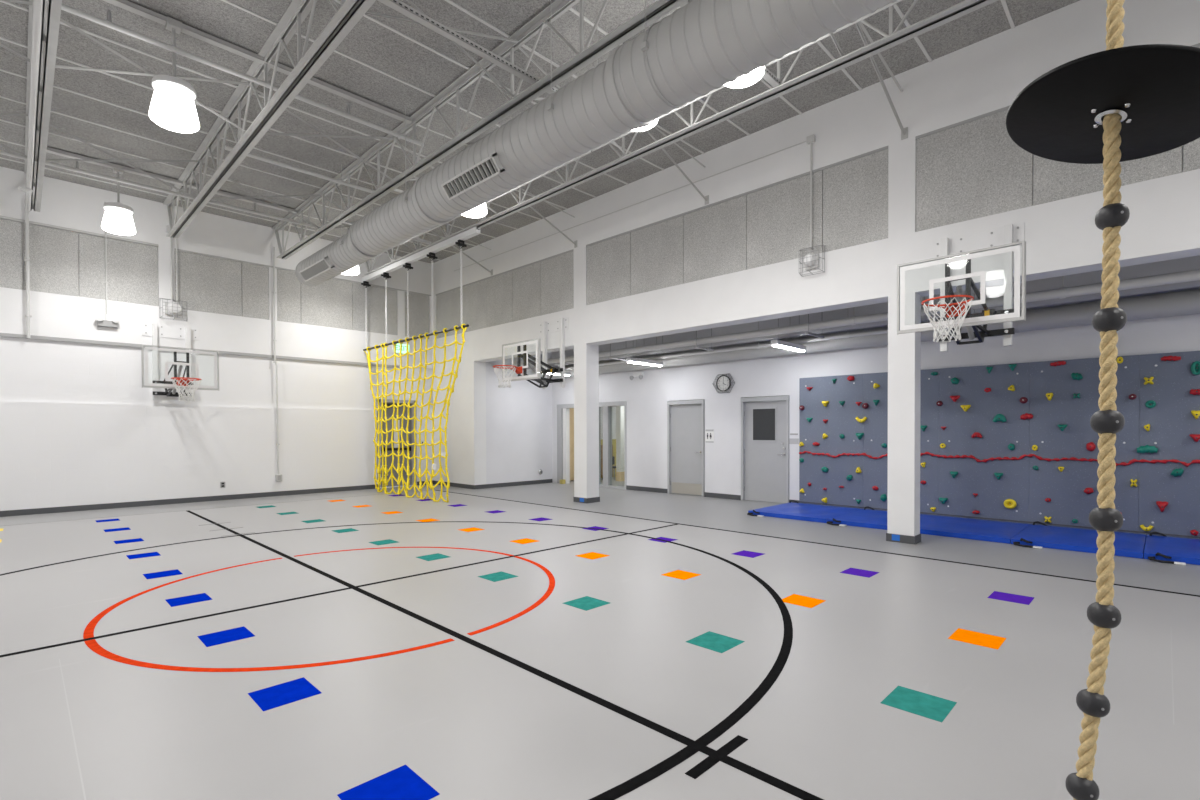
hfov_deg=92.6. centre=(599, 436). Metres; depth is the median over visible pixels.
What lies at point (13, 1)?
brace
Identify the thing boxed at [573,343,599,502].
wall column
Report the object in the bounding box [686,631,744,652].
floor marker
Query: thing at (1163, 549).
mat
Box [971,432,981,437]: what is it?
hold
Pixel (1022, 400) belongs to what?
hold
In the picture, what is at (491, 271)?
brace
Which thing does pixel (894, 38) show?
joist
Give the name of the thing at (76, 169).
pipe
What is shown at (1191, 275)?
pipe
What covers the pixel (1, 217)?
trim
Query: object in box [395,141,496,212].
brace
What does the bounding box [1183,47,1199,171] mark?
acoustic panel
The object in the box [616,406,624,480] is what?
window
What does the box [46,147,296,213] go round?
strut
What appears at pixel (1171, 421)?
wall
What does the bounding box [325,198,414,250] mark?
brace
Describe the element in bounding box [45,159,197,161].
brace
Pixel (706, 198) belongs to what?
brace
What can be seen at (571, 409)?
door
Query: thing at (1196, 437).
hold
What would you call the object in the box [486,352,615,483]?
wall
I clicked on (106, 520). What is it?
floor marker
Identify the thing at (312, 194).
brace
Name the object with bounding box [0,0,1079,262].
ceiling
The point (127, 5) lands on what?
strut
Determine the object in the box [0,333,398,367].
trim
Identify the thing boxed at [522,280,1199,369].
pipe
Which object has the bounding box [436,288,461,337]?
acoustic panel
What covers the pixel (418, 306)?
acoustic panel
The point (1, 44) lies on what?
brace
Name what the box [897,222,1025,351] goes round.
basketball hoop
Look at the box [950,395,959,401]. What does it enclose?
hold
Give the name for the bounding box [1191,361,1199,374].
hold
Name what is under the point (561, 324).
basketball hoop
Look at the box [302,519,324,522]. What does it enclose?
floor marker
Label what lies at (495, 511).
floor marker
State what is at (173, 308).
fire alarm
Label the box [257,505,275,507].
floor marker
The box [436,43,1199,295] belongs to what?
trim
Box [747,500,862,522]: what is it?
mat
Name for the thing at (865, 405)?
hold
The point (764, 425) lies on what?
door
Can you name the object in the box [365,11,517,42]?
brace
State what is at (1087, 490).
hold
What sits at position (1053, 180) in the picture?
acoustic panel
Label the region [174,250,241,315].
acoustic panel
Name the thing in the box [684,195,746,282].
acoustic panel
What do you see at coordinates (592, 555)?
floor marker
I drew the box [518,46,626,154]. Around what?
brace
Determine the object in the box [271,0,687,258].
joist
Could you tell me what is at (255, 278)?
acoustic panel
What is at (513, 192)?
brace
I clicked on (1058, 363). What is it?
hold
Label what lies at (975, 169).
acoustic panel
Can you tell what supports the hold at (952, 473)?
attached to the wall at (1171, 421)
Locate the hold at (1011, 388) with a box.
[1008,385,1014,390]
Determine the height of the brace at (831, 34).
0.660 m
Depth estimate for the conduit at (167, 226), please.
11.85 m
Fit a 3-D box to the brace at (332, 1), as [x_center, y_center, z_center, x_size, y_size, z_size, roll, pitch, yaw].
[-3.122,-4.359,4.747,0.032,0.660,1.960,0,1,45]
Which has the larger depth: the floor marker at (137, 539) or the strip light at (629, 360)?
the strip light at (629, 360)
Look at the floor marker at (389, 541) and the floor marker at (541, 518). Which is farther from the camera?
the floor marker at (541, 518)
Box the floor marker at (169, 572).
[143,569,181,578]
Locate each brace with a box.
[0,0,31,4]
[0,43,29,61]
[0,113,27,115]
[0,143,26,157]
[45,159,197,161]
[47,10,245,131]
[49,123,195,198]
[55,65,248,84]
[202,163,319,227]
[211,194,320,199]
[252,88,391,179]
[265,132,393,138]
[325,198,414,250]
[330,0,340,7]
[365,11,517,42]
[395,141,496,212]
[406,0,514,96]
[431,227,492,274]
[512,189,576,247]
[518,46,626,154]
[646,126,708,204]
[829,33,843,55]
[855,21,907,139]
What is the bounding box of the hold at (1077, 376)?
[1071,373,1082,379]
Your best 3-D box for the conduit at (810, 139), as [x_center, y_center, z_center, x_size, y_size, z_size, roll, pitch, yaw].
[3.089,-3.584,8.403,0.110,1.635,0.059,0,1,45]
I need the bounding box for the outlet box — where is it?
[276,474,281,481]
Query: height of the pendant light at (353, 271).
1.125 m
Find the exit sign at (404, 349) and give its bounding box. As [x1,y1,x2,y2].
[392,343,409,354]
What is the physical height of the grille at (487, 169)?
0.154 m
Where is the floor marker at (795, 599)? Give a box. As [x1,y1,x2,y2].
[782,594,825,607]
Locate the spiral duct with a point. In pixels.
(703, 46)
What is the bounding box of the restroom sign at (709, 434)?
[705,430,713,442]
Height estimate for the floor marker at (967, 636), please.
0.001 m
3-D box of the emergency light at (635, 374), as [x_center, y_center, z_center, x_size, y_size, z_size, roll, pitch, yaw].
[0.924,-1.508,14.196,0.416,0.202,0.144,0,1,45]
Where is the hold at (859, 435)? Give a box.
[856,433,863,439]
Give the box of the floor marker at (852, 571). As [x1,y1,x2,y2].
[840,568,879,577]
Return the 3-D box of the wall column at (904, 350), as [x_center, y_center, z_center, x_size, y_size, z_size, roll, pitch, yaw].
[4.076,-0.241,7.694,0.354,3.290,0.276,0,1,45]
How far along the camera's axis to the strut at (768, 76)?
6.45 m
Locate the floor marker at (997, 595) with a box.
[988,591,1033,604]
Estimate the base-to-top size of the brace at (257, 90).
0.660 m
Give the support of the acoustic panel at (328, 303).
attached to the wall at (79, 425)
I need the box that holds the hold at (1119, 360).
[1116,357,1122,363]
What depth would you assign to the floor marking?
2.62 m
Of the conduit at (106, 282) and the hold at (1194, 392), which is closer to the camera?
the hold at (1194, 392)
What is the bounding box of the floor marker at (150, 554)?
[126,552,159,558]
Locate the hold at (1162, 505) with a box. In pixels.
[1156,501,1167,511]
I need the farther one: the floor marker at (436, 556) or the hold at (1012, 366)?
the hold at (1012, 366)
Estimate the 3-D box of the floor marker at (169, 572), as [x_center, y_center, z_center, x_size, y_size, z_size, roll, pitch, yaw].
[-4.603,1.446,6.041,0.300,0.001,0.300,0,1,45]
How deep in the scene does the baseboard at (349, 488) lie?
12.45 m
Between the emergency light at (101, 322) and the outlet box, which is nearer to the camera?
the emergency light at (101, 322)
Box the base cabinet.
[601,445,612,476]
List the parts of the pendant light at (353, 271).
lamp globe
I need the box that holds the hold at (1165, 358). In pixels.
[1161,356,1180,360]
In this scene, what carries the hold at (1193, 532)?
attached to the wall at (1171, 421)
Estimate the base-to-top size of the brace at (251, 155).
0.058 m
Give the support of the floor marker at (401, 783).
on the floor
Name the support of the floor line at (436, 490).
on the floor
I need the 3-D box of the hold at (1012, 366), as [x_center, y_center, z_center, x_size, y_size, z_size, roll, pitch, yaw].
[6.307,-1.065,8.777,0.101,0.107,0.061,0,1,45]
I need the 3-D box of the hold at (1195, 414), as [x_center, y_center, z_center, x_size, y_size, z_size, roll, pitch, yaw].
[7.705,-0.283,7.410,0.099,0.117,0.063,0,1,45]
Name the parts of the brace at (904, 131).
wall plate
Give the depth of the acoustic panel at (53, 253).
10.64 m
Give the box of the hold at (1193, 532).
[1190,530,1198,535]
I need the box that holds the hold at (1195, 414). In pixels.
[1191,410,1199,418]
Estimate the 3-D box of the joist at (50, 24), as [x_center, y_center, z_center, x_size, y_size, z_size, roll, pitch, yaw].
[-3.806,-4.343,4.011,18.302,0.758,0.190,0,1,45]
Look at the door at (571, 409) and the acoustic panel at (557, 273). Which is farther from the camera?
the door at (571, 409)
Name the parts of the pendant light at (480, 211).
lamp globe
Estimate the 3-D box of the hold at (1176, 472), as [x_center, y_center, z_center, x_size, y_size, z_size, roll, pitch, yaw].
[7.591,0.469,7.546,0.123,0.119,0.120,0,1,45]
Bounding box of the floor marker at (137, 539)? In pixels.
[114,538,143,543]
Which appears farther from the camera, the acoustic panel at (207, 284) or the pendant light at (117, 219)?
the acoustic panel at (207, 284)
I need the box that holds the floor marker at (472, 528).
[458,527,484,531]
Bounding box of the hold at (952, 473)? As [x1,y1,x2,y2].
[950,471,957,477]
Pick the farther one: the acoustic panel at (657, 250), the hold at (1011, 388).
the acoustic panel at (657, 250)
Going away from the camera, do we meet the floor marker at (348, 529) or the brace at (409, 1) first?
the brace at (409, 1)
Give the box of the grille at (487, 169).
[446,159,495,195]
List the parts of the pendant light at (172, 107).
rod, lamp globe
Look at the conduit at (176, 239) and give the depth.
11.92 m
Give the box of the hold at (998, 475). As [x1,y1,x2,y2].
[994,473,1002,479]
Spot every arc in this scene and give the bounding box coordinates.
[0,521,792,799]
[83,547,554,671]
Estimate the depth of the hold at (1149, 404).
7.71 m
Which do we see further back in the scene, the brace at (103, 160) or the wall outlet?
the wall outlet
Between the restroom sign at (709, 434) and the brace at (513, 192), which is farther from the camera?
the restroom sign at (709, 434)
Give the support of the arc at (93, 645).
on the floor
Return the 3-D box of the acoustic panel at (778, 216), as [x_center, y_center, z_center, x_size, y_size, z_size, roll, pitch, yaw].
[2.798,-3.280,8.773,1.230,1.202,0.028,0,1,45]
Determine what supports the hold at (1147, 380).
attached to the wall at (1171, 421)
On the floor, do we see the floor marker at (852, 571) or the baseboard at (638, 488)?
the floor marker at (852, 571)
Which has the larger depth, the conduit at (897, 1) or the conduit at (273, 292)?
the conduit at (273, 292)
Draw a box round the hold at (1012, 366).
[1009,364,1016,370]
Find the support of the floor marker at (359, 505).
on the floor
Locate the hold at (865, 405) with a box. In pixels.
[862,403,868,408]
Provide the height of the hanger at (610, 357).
0.760 m
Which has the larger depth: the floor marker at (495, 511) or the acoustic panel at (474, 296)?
the acoustic panel at (474, 296)
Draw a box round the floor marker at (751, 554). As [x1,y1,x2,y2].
[732,550,763,557]
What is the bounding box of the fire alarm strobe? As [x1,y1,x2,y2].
[799,245,824,276]
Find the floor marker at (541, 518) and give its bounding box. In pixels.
[528,517,551,520]
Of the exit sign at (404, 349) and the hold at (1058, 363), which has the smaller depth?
the hold at (1058, 363)
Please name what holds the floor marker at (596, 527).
on the floor
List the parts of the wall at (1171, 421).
wall panel, wall panel, wall panel, wall panel, wall panel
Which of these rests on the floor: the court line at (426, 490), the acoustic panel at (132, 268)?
the court line at (426, 490)
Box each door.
[377,399,416,487]
[570,408,573,480]
[667,400,704,496]
[741,396,788,502]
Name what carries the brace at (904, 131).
attached to the wall at (1062, 237)
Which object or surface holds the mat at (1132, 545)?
on the floor
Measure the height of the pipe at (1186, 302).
0.828 m
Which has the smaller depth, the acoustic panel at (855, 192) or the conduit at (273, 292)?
the acoustic panel at (855, 192)
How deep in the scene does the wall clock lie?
12.48 m
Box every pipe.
[0,150,314,227]
[18,0,42,211]
[47,0,423,145]
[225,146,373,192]
[500,269,1199,369]
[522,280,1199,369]
[532,321,887,372]
[547,289,1199,378]
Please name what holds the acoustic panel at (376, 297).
attached to the wall at (79, 425)
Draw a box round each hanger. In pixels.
[608,343,625,360]
[694,328,713,350]
[806,314,823,337]
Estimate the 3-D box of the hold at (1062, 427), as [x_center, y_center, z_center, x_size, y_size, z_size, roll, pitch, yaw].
[6.737,-0.131,8.366,0.114,0.102,0.063,0,1,45]
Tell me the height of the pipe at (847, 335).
0.703 m
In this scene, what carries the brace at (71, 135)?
attached to the joist at (50, 24)
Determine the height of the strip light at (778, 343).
0.835 m
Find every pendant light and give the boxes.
[101,168,135,235]
[149,16,199,132]
[341,224,359,274]
[461,144,486,217]
[631,118,657,131]
[724,66,764,87]
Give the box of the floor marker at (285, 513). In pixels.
[276,512,297,514]
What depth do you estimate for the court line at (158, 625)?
5.00 m
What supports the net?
hanging from the ceiling
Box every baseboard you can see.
[0,479,551,516]
[626,485,798,502]
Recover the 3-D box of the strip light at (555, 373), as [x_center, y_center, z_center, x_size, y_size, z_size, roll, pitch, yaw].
[-1.216,-2.022,14.784,0.120,0.835,1.100,0,1,45]
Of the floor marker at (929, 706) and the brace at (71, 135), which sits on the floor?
the floor marker at (929, 706)
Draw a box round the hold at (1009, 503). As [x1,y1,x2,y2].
[1004,499,1016,508]
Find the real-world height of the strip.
0.157 m
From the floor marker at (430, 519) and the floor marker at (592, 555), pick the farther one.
the floor marker at (430, 519)
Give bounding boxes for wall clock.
[712,373,734,392]
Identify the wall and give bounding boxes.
[0,166,432,510]
[432,0,1199,484]
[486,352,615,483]
[552,255,1199,499]
[799,351,1199,538]
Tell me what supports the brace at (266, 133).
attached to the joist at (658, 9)
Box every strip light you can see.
[535,369,569,375]
[626,357,662,366]
[771,318,805,351]
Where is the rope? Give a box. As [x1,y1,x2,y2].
[1006,0,1199,799]
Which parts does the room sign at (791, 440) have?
plate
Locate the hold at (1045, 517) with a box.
[1044,516,1050,522]
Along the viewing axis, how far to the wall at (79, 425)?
11.96 m
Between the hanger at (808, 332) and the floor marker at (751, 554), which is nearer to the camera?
the floor marker at (751, 554)
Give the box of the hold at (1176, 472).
[1171,468,1183,476]
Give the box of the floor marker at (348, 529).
[332,528,358,532]
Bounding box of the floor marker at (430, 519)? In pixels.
[416,518,438,521]
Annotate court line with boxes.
[0,524,677,657]
[6,490,426,525]
[187,511,823,799]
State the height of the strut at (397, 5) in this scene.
0.050 m
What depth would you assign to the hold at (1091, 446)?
8.13 m
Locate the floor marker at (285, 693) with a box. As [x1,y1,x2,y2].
[248,677,320,710]
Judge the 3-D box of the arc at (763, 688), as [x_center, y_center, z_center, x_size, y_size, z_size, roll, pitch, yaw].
[-2.365,1.445,5.506,7.994,0.001,7.994,0,1,45]
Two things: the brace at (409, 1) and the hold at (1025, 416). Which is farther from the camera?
the hold at (1025, 416)
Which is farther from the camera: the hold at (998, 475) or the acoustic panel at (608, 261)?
the acoustic panel at (608, 261)
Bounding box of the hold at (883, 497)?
[880,494,886,500]
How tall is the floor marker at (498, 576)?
0.001 m
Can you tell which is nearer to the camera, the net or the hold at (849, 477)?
the hold at (849, 477)
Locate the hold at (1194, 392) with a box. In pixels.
[1190,389,1199,394]
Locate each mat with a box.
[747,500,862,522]
[827,507,1030,543]
[1011,521,1145,558]
[1144,532,1199,564]
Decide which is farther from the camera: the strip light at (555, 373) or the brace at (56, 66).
the strip light at (555, 373)
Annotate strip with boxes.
[799,451,1199,466]
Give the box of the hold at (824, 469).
[821,467,827,471]
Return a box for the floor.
[0,477,1199,799]
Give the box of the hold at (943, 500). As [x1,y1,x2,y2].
[939,498,947,503]
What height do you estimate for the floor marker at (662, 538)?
0.001 m
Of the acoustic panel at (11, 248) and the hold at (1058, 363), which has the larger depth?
the acoustic panel at (11, 248)
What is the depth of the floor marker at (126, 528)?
8.81 m
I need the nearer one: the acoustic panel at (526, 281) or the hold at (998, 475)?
the hold at (998, 475)
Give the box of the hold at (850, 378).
[847,376,854,380]
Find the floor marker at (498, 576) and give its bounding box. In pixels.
[478,571,518,581]
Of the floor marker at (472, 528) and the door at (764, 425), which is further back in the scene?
the door at (764, 425)
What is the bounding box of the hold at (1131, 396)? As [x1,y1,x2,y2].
[1128,394,1135,399]
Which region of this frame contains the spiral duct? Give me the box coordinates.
[295,0,896,285]
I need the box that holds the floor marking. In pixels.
[685,735,747,778]
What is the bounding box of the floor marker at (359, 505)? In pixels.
[352,505,369,507]
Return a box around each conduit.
[24,209,31,337]
[104,202,107,313]
[166,225,172,299]
[176,239,177,299]
[272,247,279,474]
[400,0,901,244]
[455,141,805,270]
[806,134,815,247]
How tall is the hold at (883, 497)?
0.134 m
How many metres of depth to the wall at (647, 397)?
11.54 m
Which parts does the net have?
chain, chain, chain, rail, chain, chain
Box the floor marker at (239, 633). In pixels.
[197,626,254,646]
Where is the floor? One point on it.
(77, 722)
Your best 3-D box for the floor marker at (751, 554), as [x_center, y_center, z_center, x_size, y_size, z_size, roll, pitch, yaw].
[1.795,1.418,6.947,0.300,0.001,0.300,0,1,45]
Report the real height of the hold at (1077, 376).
0.115 m
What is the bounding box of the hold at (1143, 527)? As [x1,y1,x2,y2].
[1140,525,1152,530]
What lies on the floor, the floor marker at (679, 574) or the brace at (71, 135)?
the floor marker at (679, 574)
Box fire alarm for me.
[159,298,186,320]
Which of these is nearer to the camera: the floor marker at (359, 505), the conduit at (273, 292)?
the floor marker at (359, 505)
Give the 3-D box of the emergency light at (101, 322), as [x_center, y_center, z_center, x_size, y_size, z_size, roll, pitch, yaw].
[-9.554,-2.256,11.131,0.137,0.240,0.364,0,1,45]
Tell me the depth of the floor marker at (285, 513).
10.47 m
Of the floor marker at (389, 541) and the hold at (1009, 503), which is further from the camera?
the hold at (1009, 503)
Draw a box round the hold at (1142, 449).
[1137,445,1157,452]
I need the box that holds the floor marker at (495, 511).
[487,510,504,512]
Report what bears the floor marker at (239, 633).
on the floor
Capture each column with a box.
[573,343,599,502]
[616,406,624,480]
[886,292,920,543]
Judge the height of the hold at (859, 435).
0.127 m
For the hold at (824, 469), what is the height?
0.109 m
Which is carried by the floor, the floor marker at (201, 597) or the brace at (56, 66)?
the floor marker at (201, 597)
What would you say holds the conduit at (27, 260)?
attached to the wall at (79, 425)
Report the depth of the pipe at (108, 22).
6.64 m
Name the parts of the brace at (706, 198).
wall plate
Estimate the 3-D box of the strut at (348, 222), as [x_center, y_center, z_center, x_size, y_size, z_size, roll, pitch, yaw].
[-4.233,-4.090,11.488,0.082,0.050,1.830,0,1,45]
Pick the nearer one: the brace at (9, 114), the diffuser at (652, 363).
the brace at (9, 114)
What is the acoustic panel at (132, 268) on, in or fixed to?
attached to the wall at (79, 425)
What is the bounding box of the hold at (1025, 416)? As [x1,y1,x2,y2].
[1020,413,1032,419]
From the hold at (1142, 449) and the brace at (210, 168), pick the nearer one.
the hold at (1142, 449)
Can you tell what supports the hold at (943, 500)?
attached to the wall at (1171, 421)
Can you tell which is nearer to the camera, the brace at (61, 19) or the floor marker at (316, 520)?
the brace at (61, 19)
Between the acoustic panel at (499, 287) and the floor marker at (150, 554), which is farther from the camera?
the acoustic panel at (499, 287)
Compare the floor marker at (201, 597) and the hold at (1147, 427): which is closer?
the floor marker at (201, 597)
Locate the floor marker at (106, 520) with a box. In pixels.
[95,519,119,521]
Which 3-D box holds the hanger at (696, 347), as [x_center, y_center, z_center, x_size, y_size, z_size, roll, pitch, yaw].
[1.962,-2.025,10.813,0.040,0.760,0.600,0,1,45]
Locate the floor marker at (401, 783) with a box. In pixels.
[337,765,439,799]
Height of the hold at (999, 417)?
0.137 m
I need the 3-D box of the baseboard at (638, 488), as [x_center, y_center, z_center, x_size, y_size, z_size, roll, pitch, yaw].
[2.315,1.298,12.959,4.610,0.105,0.012,0,1,45]
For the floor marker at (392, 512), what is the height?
0.001 m
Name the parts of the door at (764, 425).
window trim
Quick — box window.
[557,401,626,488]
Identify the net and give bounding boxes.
[361,227,480,502]
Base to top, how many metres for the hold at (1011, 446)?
0.112 m
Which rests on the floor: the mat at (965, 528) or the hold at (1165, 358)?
the mat at (965, 528)
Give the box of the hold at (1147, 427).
[1144,424,1149,430]
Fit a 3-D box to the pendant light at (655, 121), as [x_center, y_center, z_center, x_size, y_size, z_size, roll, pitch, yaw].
[0.465,-4.266,6.922,0.470,0.995,0.470,0,1,45]
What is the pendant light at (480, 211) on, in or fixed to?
hanging from the ceiling
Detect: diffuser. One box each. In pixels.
[628,361,661,366]
[772,344,804,351]
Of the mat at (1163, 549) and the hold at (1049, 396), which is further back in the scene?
the hold at (1049, 396)
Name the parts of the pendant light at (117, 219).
rod, lamp globe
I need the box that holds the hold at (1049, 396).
[1046,393,1052,400]
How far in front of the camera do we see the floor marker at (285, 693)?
3.28 m
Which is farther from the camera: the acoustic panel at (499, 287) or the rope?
the acoustic panel at (499, 287)
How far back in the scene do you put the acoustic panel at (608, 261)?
11.32 m
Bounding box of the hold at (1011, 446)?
[1008,443,1014,449]
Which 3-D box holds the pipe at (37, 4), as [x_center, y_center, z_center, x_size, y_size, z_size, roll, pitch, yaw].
[-3.767,-3.900,3.839,17.600,0.095,0.170,0,1,45]
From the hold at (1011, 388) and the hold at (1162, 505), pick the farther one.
the hold at (1011, 388)
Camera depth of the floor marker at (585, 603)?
4.97 m
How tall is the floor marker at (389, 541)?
0.001 m
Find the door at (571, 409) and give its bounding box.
[570,408,573,480]
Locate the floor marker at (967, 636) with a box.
[948,628,1005,649]
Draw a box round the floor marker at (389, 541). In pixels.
[369,539,397,544]
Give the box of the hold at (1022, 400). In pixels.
[1019,397,1027,403]
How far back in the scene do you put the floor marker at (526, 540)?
7.76 m
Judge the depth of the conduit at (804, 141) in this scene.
10.43 m
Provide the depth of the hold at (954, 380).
9.30 m
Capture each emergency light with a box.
[95,314,119,327]
[630,371,643,379]
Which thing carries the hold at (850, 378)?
attached to the wall at (1171, 421)
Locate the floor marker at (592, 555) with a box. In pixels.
[576,552,609,559]
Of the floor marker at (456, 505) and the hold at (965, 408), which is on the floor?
the floor marker at (456, 505)
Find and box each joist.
[24,0,61,211]
[163,0,375,238]
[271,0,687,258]
[364,0,997,274]
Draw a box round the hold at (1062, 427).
[1057,424,1066,430]
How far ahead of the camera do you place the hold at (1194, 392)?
7.40 m
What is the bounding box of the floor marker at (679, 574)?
[662,570,700,579]
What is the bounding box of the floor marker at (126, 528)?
[104,527,130,531]
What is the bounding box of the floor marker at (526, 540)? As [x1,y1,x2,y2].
[510,538,537,543]
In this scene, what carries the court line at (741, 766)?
on the floor
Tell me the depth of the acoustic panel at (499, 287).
13.88 m
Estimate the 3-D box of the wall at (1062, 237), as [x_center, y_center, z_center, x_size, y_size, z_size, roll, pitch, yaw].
[1.934,-1.764,9.861,18.300,6.300,0.360,0,1,45]
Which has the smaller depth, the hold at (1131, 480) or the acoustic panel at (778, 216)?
the hold at (1131, 480)
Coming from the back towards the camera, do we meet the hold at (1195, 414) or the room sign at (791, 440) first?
the room sign at (791, 440)
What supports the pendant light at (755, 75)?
hanging from the ceiling
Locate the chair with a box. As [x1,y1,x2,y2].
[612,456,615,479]
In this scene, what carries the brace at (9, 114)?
attached to the joist at (50, 24)
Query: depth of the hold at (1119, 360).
7.93 m
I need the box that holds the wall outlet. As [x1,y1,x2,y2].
[220,482,224,487]
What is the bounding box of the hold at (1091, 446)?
[1086,442,1095,450]
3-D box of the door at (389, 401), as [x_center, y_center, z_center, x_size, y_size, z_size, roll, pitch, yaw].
[-5.507,0.175,15.482,0.230,2.340,1.090,0,1,45]
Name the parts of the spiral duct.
grille frame, hanger rod, hanger rod, grille frame, hanger rod, hanger rod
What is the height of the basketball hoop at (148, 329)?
1.622 m
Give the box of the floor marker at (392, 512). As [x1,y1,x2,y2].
[382,511,402,513]
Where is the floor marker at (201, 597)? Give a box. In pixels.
[166,593,212,606]
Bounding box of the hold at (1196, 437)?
[1189,434,1199,441]
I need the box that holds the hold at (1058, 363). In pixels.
[1050,361,1065,366]
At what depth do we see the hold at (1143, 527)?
7.74 m
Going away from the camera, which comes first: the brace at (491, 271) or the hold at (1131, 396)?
the hold at (1131, 396)
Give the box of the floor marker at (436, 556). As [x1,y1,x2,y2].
[416,553,449,560]
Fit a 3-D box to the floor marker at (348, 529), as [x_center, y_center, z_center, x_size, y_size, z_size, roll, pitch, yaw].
[-3.847,1.415,8.660,0.300,0.001,0.300,0,1,45]
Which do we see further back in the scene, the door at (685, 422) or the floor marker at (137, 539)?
the door at (685, 422)
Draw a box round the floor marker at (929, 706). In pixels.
[881,686,956,721]
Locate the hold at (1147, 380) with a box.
[1144,377,1153,384]
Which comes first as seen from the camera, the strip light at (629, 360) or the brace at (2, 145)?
the brace at (2, 145)
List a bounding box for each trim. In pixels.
[0,216,432,295]
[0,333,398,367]
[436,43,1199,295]
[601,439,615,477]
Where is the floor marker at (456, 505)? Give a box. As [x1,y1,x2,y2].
[447,504,467,506]
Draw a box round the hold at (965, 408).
[961,405,970,411]
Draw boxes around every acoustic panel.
[0,219,22,289]
[23,223,78,295]
[79,233,157,305]
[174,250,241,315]
[242,262,268,319]
[277,269,300,323]
[301,279,351,329]
[352,282,396,334]
[405,292,428,338]
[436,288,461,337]
[462,279,487,331]
[488,271,512,326]
[512,262,540,321]
[541,251,573,314]
[587,233,630,304]
[631,215,683,294]
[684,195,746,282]
[747,170,822,268]
[823,149,887,251]
[916,110,1032,231]
[1033,146,1181,205]
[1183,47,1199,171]
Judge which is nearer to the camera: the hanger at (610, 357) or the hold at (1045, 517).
the hold at (1045, 517)
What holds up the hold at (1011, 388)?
attached to the wall at (1171, 421)
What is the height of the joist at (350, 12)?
0.758 m
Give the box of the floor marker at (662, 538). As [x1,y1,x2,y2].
[649,537,677,542]
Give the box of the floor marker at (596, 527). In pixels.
[582,526,608,530]
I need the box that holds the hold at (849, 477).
[846,475,852,480]
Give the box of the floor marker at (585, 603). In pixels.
[563,596,609,610]
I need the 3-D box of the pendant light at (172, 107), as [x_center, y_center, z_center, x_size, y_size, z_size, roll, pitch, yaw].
[-4.871,-4.152,6.564,0.470,1.185,0.470,0,1,45]
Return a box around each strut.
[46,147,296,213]
[103,0,412,123]
[343,220,430,244]
[377,0,557,94]
[391,189,484,219]
[680,0,780,87]
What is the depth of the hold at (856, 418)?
10.34 m
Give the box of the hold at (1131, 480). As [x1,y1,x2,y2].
[1130,479,1136,486]
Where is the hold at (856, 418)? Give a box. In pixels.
[855,417,866,422]
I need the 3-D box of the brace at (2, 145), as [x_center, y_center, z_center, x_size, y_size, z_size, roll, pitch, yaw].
[-9.010,-4.375,7.746,0.032,0.660,1.930,0,1,45]
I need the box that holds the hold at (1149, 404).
[1145,400,1155,407]
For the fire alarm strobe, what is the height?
0.388 m
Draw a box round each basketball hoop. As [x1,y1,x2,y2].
[141,323,218,400]
[493,317,567,388]
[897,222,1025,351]
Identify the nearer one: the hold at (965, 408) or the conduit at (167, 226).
the hold at (965, 408)
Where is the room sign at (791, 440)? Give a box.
[789,433,798,443]
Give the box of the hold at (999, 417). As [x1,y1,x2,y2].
[993,414,1006,421]
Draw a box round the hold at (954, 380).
[951,377,958,383]
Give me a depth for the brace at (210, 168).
10.65 m
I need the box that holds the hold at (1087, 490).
[1084,488,1093,493]
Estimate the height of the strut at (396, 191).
0.050 m
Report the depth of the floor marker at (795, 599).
5.04 m
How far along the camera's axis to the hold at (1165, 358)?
7.56 m
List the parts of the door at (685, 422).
kick plate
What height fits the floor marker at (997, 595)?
0.001 m

